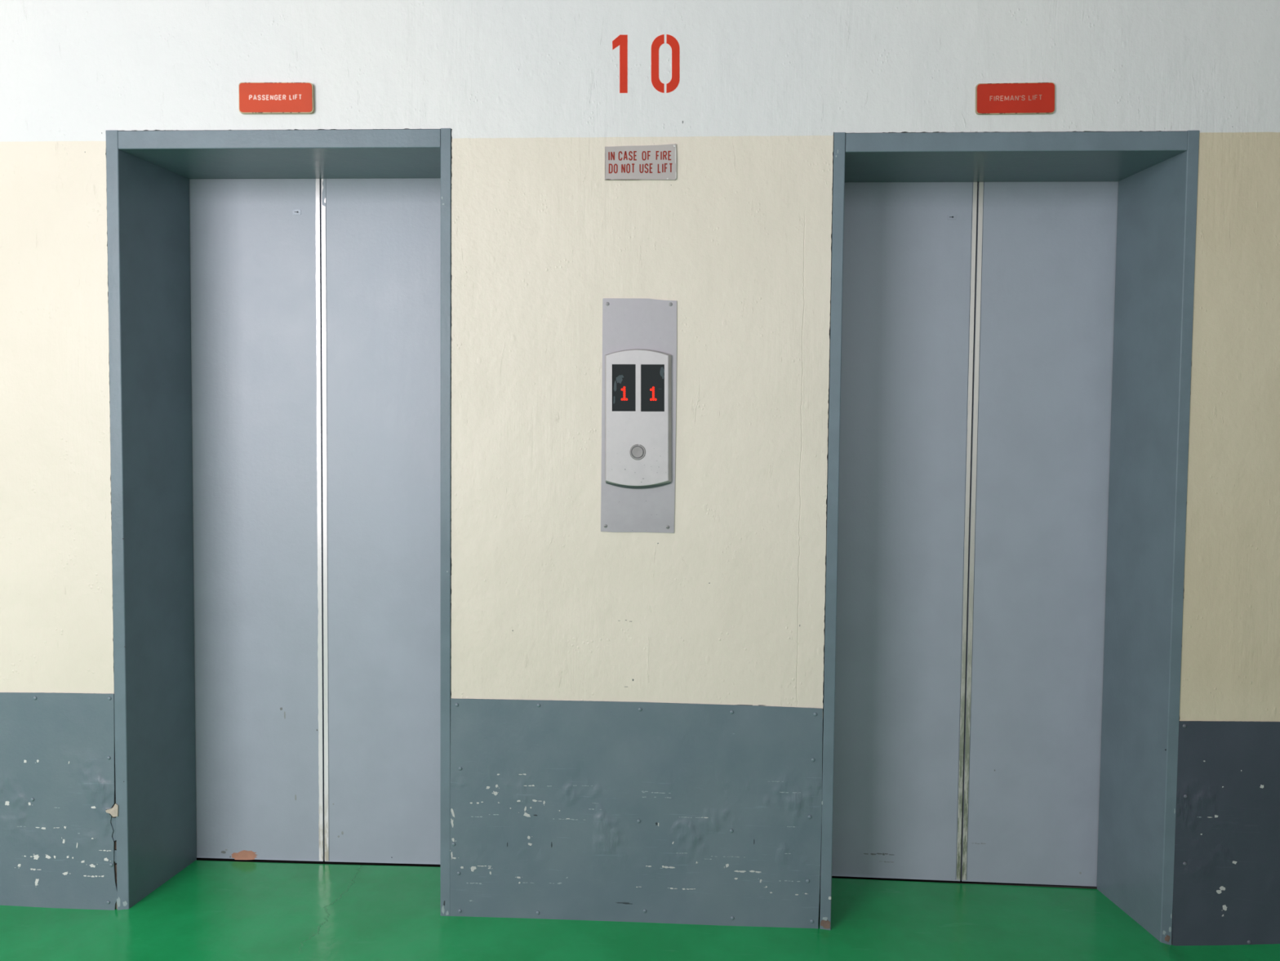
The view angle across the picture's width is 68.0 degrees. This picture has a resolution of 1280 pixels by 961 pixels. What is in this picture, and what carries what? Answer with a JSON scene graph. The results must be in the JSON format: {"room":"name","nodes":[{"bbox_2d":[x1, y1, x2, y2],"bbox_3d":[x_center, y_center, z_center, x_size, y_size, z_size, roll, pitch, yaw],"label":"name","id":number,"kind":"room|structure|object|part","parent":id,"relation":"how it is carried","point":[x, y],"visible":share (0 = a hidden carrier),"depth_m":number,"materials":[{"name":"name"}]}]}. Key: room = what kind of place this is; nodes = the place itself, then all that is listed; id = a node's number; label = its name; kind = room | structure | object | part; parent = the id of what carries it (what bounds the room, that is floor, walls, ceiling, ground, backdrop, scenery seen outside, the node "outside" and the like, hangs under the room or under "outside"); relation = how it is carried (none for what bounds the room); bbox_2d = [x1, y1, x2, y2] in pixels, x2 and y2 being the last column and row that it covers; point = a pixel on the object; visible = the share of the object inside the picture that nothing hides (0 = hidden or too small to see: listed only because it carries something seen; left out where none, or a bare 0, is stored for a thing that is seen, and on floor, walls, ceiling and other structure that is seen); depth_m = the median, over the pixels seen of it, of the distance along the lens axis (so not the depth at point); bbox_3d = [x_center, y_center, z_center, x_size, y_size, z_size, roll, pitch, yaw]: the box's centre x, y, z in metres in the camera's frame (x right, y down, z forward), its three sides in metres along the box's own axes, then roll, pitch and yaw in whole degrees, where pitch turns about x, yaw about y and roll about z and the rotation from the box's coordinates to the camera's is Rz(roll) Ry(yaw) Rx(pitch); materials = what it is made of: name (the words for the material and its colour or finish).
{"room":"elevator lobby","nodes":[
{"label":"elevator lobby","id":0,"kind":"room"},
{"bbox_2d":[0,0,1279,944],"bbox_3d":[-0.447,-0.430,2.701,11.000,3.330,0.300,1,2,3],"label":"wall","id":1,"kind":"structure","parent":0,"point":[726,606],"depth_m":2.53,"materials":[{"name":"paint"}]},
{"bbox_2d":[0,692,118,910],"bbox_3d":[-2.061,0.922,2.681,1.209,0.671,0.007,1,2,3],"label":"wall panel","id":2,"kind":"object","parent":1,"relation":"attached to","point":[57,750],"visible":0.96,"depth_m":2.66,"materials":[{"name":"paint"}]},
{"bbox_2d":[238,82,314,114],"bbox_3d":[-0.975,-1.025,2.545,0.203,0.082,0.011,1,2,3],"label":"sign","id":3,"kind":"object","parent":1,"relation":"attached to","point":[254,98],"visible":1,"depth_m":2.54,"materials":[{"name":"red plastic"}]},
{"bbox_2d":[106,128,452,915],"bbox_3d":[-0.979,0.131,2.769,0.946,2.174,0.347,1,2,3],"label":"entrance","id":4,"kind":"object","parent":1,"relation":"attached to","point":[280,300],"visible":0.98,"depth_m":2.89,"materials":[{"name":"blue paint"}]},
{"bbox_3d":[-1.197,0.111,2.936,0.442,2.153,0.032,1,2,3],"label":"door","id":5,"kind":"part","parent":4,"relation":"part of","materials":[{"name":"grey paint"}]},
{"bbox_3d":[-1.039,-0.812,2.873,0.025,0.015,0.001,1,2,3],"label":"keyhole plate","id":6,"kind":"part","parent":4,"relation":"part of","materials":[{"name":"paint"}]},
{"bbox_3d":[-0.743,0.115,2.915,0.457,2.150,0.032,1,2,3],"label":"door","id":7,"kind":"part","parent":4,"relation":"part of","materials":[{"name":"grey paint"}]},
{"bbox_2d":[196,857,439,866],"bbox_3d":[-0.975,1.216,3.006,0.884,0.045,0.114,1,2,3],"label":"trim","id":8,"kind":"structure","parent":1,"relation":"attached to","point":[324,862],"depth_m":2.98,"materials":[{"name":"grey metal"}]},
{"bbox_2d":[449,697,822,928],"bbox_3d":[-0.017,0.915,2.585,1.015,0.630,0.006,1,2,3],"label":"wall panel","id":9,"kind":"object","parent":1,"relation":"attached to","point":[677,813],"visible":0.96,"depth_m":2.58,"materials":[{"name":"paint"}]},
{"bbox_2d":[600,297,676,533],"bbox_3d":[-0.004,-0.172,2.531,0.200,0.625,0.020,1,2,3],"label":"panel","id":10,"kind":"object","parent":1,"relation":"attached to","point":[639,382],"visible":1,"depth_m":2.53,"materials":[{"name":"metal"}]},
{"bbox_2d":[604,143,676,180],"bbox_3d":[0.002,-0.842,2.509,0.190,0.094,0.005,1,2,3],"label":"notice","id":11,"kind":"object","parent":1,"relation":"attached to","point":[630,162],"visible":1,"depth_m":2.51,"materials":[{"name":"grey metal"}]},
{"bbox_2d":[612,34,679,93],"bbox_3d":[0.016,-1.098,2.500,0.180,0.153,0.001,1,2,3],"label":"number","id":12,"kind":"object","parent":1,"relation":"attached to","point":[621,40],"depth_m":2.50,"materials":[{"name":"red paint"}]},
{"bbox_2d":[831,875,1097,888],"bbox_3d":[0.967,1.236,2.915,0.865,0.051,0.114,1,2,3],"label":"trim","id":13,"kind":"structure","parent":1,"relation":"attached to","point":[833,877],"depth_m":2.89,"materials":[{"name":"grey metal"}]},
{"bbox_2d":[819,129,1199,945],"bbox_3d":[0.970,0.162,2.677,0.933,2.157,0.344,1,2,3],"label":"entrance","id":14,"kind":"object","parent":1,"relation":"attached to","point":[1011,328],"visible":0.99,"depth_m":2.80,"materials":[{"name":"blue paint"}]},
{"bbox_3d":[0.755,0.140,2.842,0.443,2.132,0.033,1,2,3],"label":"door","id":15,"kind":"part","parent":14,"relation":"part of","materials":[{"name":"grey paint"}]},
{"bbox_3d":[0.913,-0.772,2.780,0.025,0.015,0.001,1,2,3],"label":"keyhole plate","id":16,"kind":"part","parent":14,"relation":"part of","materials":[{"name":"grey paint"}]},
{"bbox_3d":[1.200,0.147,2.822,0.436,2.136,0.032,1,2,3],"label":"door","id":17,"kind":"part","parent":14,"relation":"part of","materials":[{"name":"grey paint"}]},
{"bbox_2d":[975,82,1055,115],"bbox_3d":[0.971,-0.989,2.456,0.202,0.080,0.008,1,2,3],"label":"sign","id":18,"kind":"object","parent":1,"relation":"attached to","point":[1008,98],"visible":1,"depth_m":2.45,"materials":[{"name":"red plastic"}]},
{"bbox_2d":[1172,720,1279,946],"bbox_3d":[2.131,0.961,2.486,1.440,0.647,0.006,1,2,3],"label":"wall panel","id":19,"kind":"object","parent":1,"relation":"attached to","point":[1226,885],"visible":0.84,"depth_m":2.51,"materials":[{"name":"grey paint"}]},
{"bbox_2d":[0,860,1279,960],"bbox_3d":[-0.561,1.293,0.675,11.000,0.020,4.506,1,2,3],"label":"floor","id":20,"kind":"structure","parent":0,"point":[209,910],"depth_m":2.56,"materials":[{"name":"green paint"}]}
]}

